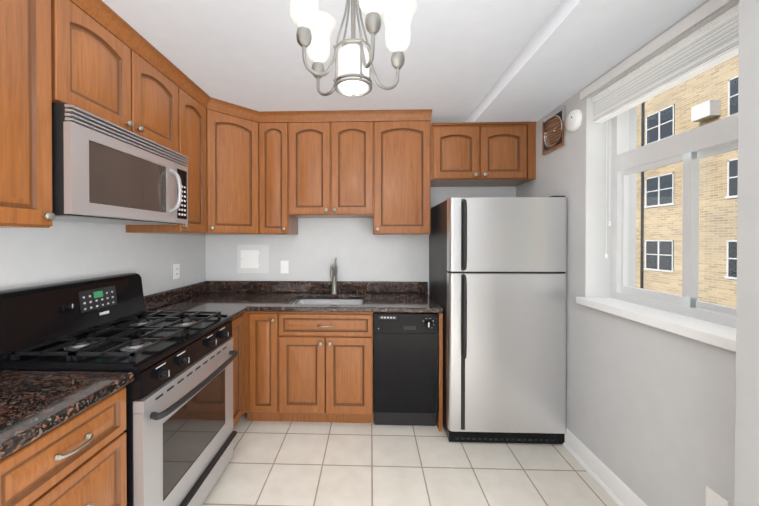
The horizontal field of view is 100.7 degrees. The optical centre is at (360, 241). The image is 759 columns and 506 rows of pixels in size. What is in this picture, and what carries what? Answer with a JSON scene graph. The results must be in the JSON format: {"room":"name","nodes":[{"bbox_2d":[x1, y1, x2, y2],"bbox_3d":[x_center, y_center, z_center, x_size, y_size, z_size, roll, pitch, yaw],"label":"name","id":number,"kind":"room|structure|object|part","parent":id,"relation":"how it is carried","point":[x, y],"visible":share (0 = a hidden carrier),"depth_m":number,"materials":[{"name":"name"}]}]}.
{"room":"kitchen","nodes":[
{"label":"kitchen","id":0,"kind":"room"},
{"bbox_2d":[0,221,205,305],"bbox_3d":[-1.686,0.174,0.152,0.300,2.400,5.560,0,0,2],"label":"wall","id":1,"kind":"structure","parent":0,"point":[59,251],"depth_m":1.76,"materials":[{"name":"grey paint"}]},
{"bbox_2d":[0,0,59,227],"bbox_3d":[-1.332,-0.541,0.991,0.347,0.978,0.390,0,0,2],"label":"upper cabinet","id":2,"kind":"object","parent":1,"relation":"attached to","point":[29,29],"depth_m":1.10,"materials":[{"name":"brown wood"}]},
{"bbox_2d":[60,0,183,154],"bbox_3d":[-1.314,-0.785,1.572,0.347,0.498,0.772,0,0,2],"label":"upper cabinet","id":3,"kind":"object","parent":1,"relation":"attached to","point":[109,72],"depth_m":1.48,"materials":[{"name":"brown wood"}]},
{"bbox_2d":[52,103,188,224],"bbox_3d":[-1.253,-0.315,1.573,0.465,0.427,0.757,0,0,2],"label":"over-the-range microwave","id":4,"kind":"object","parent":3,"relation":"attached to","point":[104,171],"visible":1,"depth_m":1.38,"materials":[{"name":"silver metal"}]},
{"bbox_2d":[126,76,207,234],"bbox_3d":[-1.296,-0.549,2.126,0.347,0.978,0.331,0,0,2],"label":"upper cabinet","id":5,"kind":"object","parent":1,"relation":"attached to","point":[195,102],"depth_m":2.12,"materials":[{"name":"brown wood"}]},
{"bbox_2d":[173,264,179,278],"bbox_3d":[-1.456,0.233,2.485,0.008,0.116,0.072,0,0,2],"label":"outlet","id":6,"kind":"object","parent":1,"relation":"attached to","point":[176,271],"visible":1,"depth_m":2.48,"materials":[{"name":"white plastic"}]},
{"bbox_2d":[102,0,560,122],"bbox_3d":[-0.064,-1.085,0.091,3.545,0.120,6.160,0,0,2],"label":"ceiling","id":7,"kind":"structure","parent":0,"point":[460,56],"depth_m":1.70,"materials":[{"name":"white paint"}]},
{"bbox_2d":[289,0,417,96],"bbox_3d":[-0.022,-0.747,0.994,0.422,0.568,0.368,0,0,2],"label":"chandelier","id":8,"kind":"object","parent":7,"relation":"hanging from","point":[373,22],"depth_m":0.99,"materials":[{"name":"white glass"}]},
{"bbox_3d":[-0.022,-0.631,0.995,0.422,0.287,0.368,0,0,2],"label":"chandelier glass shades","id":9,"kind":"part","parent":8,"relation":"part of","materials":[{"name":"white glass"}]},
{"bbox_2d":[465,0,706,121],"bbox_3d":[1.063,-0.977,0.056,0.490,0.095,5.560,0,0,2],"label":"ceiling beam","id":10,"kind":"structure","parent":7,"relation":"attached to","point":[571,48],"depth_m":1.56,"materials":[{"name":"white paint"}]},
{"bbox_2d":[205,186,515,294],"bbox_3d":[0.030,0.154,3.029,3.545,2.400,0.300,0,0,2],"label":"wall","id":11,"kind":"structure","parent":0,"point":[313,249],"depth_m":2.88,"materials":[{"name":"grey paint"}]},
{"bbox_2d":[208,96,259,234],"bbox_3d":[-0.979,-0.554,2.423,0.289,0.972,0.289,0,0,2],"label":"upper cabinet","id":12,"kind":"object","parent":11,"relation":"attached to","point":[252,172],"depth_m":2.41,"materials":[{"name":"brown wood"}]},
{"bbox_2d":[237,245,268,272],"bbox_3d":[-0.997,0.157,2.903,0.290,0.264,0.016,0,0,2],"label":"access panel","id":13,"kind":"object","parent":11,"relation":"attached to","point":[252,258],"visible":1,"depth_m":2.90,"materials":[{"name":"white paint"}]},
{"bbox_2d":[260,112,297,234],"bbox_3d":[-0.705,-0.553,2.720,0.246,0.978,0.347,0,0,2],"label":"upper cabinet","id":14,"kind":"object","parent":11,"relation":"attached to","point":[274,218],"depth_m":2.55,"materials":[{"name":"brown wood"}]},
{"bbox_2d":[281,261,287,272],"bbox_3d":[-0.704,0.232,2.897,0.072,0.116,0.012,0,0,2],"label":"dimmer switch plate","id":15,"kind":"object","parent":11,"relation":"attached to","point":[284,266],"visible":1,"depth_m":2.90,"materials":[{"name":"white plastic"}]},
{"bbox_2d":[288,110,375,219],"bbox_3d":[-0.238,-0.630,2.705,0.689,0.823,0.347,0,0,2],"label":"upper cabinet","id":16,"kind":"object","parent":11,"relation":"attached to","point":[332,154],"depth_m":2.53,"materials":[{"name":"brown wood"}]},
{"bbox_2d":[372,109,431,234],"bbox_3d":[0.337,-0.553,2.687,0.461,0.978,0.347,0,0,2],"label":"upper cabinet","id":17,"kind":"object","parent":11,"relation":"attached to","point":[403,137],"depth_m":2.52,"materials":[{"name":"brown wood"}]},
{"bbox_2d":[432,122,535,186],"bbox_3d":[0.979,-0.723,2.665,0.820,0.448,0.347,0,0,2],"label":"upper cabinet","id":18,"kind":"object","parent":11,"relation":"attached to","point":[464,154],"depth_m":2.50,"materials":[{"name":"brown wood"}]},
{"bbox_2d":[202,389,618,505],"bbox_3d":[-0.064,1.435,0.109,3.545,0.120,6.160,0,0,2],"label":"floor","id":19,"kind":"structure","parent":0,"point":[276,463],"depth_m":1.87,"materials":[{"name":"tile"}]},
{"bbox_2d":[0,387,126,505],"bbox_3d":[-1.186,0.944,0.955,0.643,0.850,0.435,0,0,2],"label":"base cabinet","id":20,"kind":"object","parent":19,"relation":"on","point":[81,461],"depth_m":0.96,"materials":[{"name":"brown wood"}]},
{"bbox_2d":[0,370,133,459],"bbox_3d":[-1.174,0.445,0.937,0.668,0.142,0.467,0,0,2],"label":"countertop","id":21,"kind":"structure","parent":20,"relation":"on","point":[34,405],"depth_m":0.97,"materials":[{"name":"brown stone"}]},
{"bbox_2d":[0,273,237,505],"bbox_3d":[-1.101,0.779,1.561,0.748,1.170,0.775,0,0,2],"label":"range","id":22,"kind":"object","parent":19,"relation":"on","point":[180,434],"visible":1,"depth_m":1.40,"materials":[{"name":"black metal"}]},
{"bbox_2d":[230,313,247,426],"bbox_3d":[-1.161,0.935,2.122,0.618,0.850,0.329,0,0,2],"label":"base cabinet","id":23,"kind":"object","parent":19,"relation":"on","point":[240,378],"depth_m":2.21,"materials":[{"name":"brown wood"}]},
{"bbox_2d":[244,312,303,421],"bbox_3d":[-0.699,0.932,2.596,0.311,0.850,0.617,0,0,2],"label":"base cabinet","id":24,"kind":"object","parent":19,"relation":"on","point":[302,366],"depth_m":2.29,"materials":[{"name":"brown wood"}]},
{"bbox_2d":[144,281,442,319],"bbox_3d":[-0.433,0.434,2.411,2.054,0.142,0.965,0,0,2],"label":"countertop","id":25,"kind":"structure","parent":24,"relation":"on","point":[234,299],"depth_m":2.59,"materials":[{"name":"brown stone"}]},
{"bbox_2d":[295,299,362,304],"bbox_3d":[-0.258,0.599,2.556,0.590,0.185,0.430,0,0,2],"label":"sink basin","id":26,"kind":"object","parent":25,"relation":"in","point":[333,301],"visible":0.17,"depth_m":2.75,"materials":[{"name":"silver metal"}]},
{"bbox_2d":[330,257,337,293],"bbox_3d":[-0.238,0.304,2.714,0.069,0.323,0.306,0,0,2],"label":"kitchen faucet","id":27,"kind":"object","parent":25,"relation":"on","point":[333,271],"visible":1,"depth_m":2.79,"materials":[{"name":"silver metal"}]},
{"bbox_2d":[373,313,438,425],"bbox_3d":[0.335,0.934,2.541,0.461,0.847,0.646,0,0,2],"label":"dishwasher","id":28,"kind":"object","parent":19,"relation":"on","point":[405,366],"visible":0.98,"depth_m":2.25,"materials":[{"name":"black plastic"}]},
{"bbox_2d":[429,196,566,443],"bbox_3d":[0.989,0.523,2.424,0.776,1.663,0.802,0,0,2],"label":"refrigerator","id":29,"kind":"object","parent":19,"relation":"on","point":[497,278],"visible":1,"depth_m":2.08,"materials":[{"name":"silver metal"}]},
{"bbox_2d":[516,0,738,505],"bbox_3d":[1.458,0.175,0.051,0.300,2.400,5.560,0,0,2],"label":"wall","id":30,"kind":"structure","parent":0,"point":[650,415],"depth_m":1.63,"materials":[{"name":"grey paint"}]},
{"bbox_2d":[542,105,565,155],"bbox_3d":[1.369,-0.783,2.236,0.016,0.265,0.265,0,0,2],"label":"air vent","id":31,"kind":"object","parent":30,"relation":"in","point":[554,133],"visible":0.98,"depth_m":2.22,"materials":[{"name":"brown metal"}]},
{"bbox_2d":[565,109,581,131],"bbox_3d":[1.352,-0.774,2.009,0.036,0.136,0.136,0,0,2],"label":"smoke detector","id":32,"kind":"object","parent":30,"relation":"attached to","point":[573,121],"visible":1,"depth_m":1.98,"materials":[{"name":"white plastic"}]},
{"bbox_2d":[562,428,646,505],"bbox_3d":[1.354,1.302,1.907,0.026,0.120,1.863,0,0,2],"label":"baseboard","id":33,"kind":"structure","parent":30,"relation":"attached to","point":[618,491],"depth_m":1.76,"materials":[{"name":"white paint"}]},
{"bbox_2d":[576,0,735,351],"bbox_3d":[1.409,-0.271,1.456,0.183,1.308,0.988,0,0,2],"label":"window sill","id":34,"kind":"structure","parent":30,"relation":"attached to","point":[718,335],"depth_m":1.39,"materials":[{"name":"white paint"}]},
{"bbox_2d":[611,56,738,327],"bbox_3d":[1.527,-0.265,1.437,0.090,1.220,0.940,0,0,2],"label":"window","id":35,"kind":"structure","parent":30,"relation":"in","point":[689,149],"depth_m":1.49,"materials":[{"name":"white paint"}]},
{"bbox_2d":[592,3,738,257],"bbox_3d":[1.415,-0.384,1.440,0.066,0.970,0.916,0,0,2],"label":"window blind","id":36,"kind":"object","parent":35,"relation":"attached to","point":[712,43],"visible":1,"depth_m":1.40,"materials":[{"name":"white plastic"}]},
{"bbox_2d":[706,485,728,505],"bbox_3d":[1.339,1.007,1.182,0.008,0.124,0.076,0,0,2],"label":"outlet","id":37,"kind":"object","parent":30,"relation":"attached to","point":[713,498],"visible":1,"depth_m":1.19,"materials":[{"name":"white plastic"}]},
{"bbox_2d":[735,0,758,505],"bbox_3d":[1.190,0.229,-0.875,0.175,2.305,3.690,0,0,2],"label":"wall","id":38,"kind":"structure","parent":0,"point":[747,417],"depth_m":0.94,"materials":[{"name":"grey paint"}]},
{"label":"outside","id":39,"kind":"structure","parent":0,"visible":0},
{"bbox_2d":[636,54,738,307],"bbox_3d":[12.477,-4.739,15.991,1.750,40.000,57.000,0,0,2],"label":"building","id":40,"kind":"structure","parent":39,"point":[663,229],"depth_m":11.17,"materials":[{"name":"brick"}]}
]}

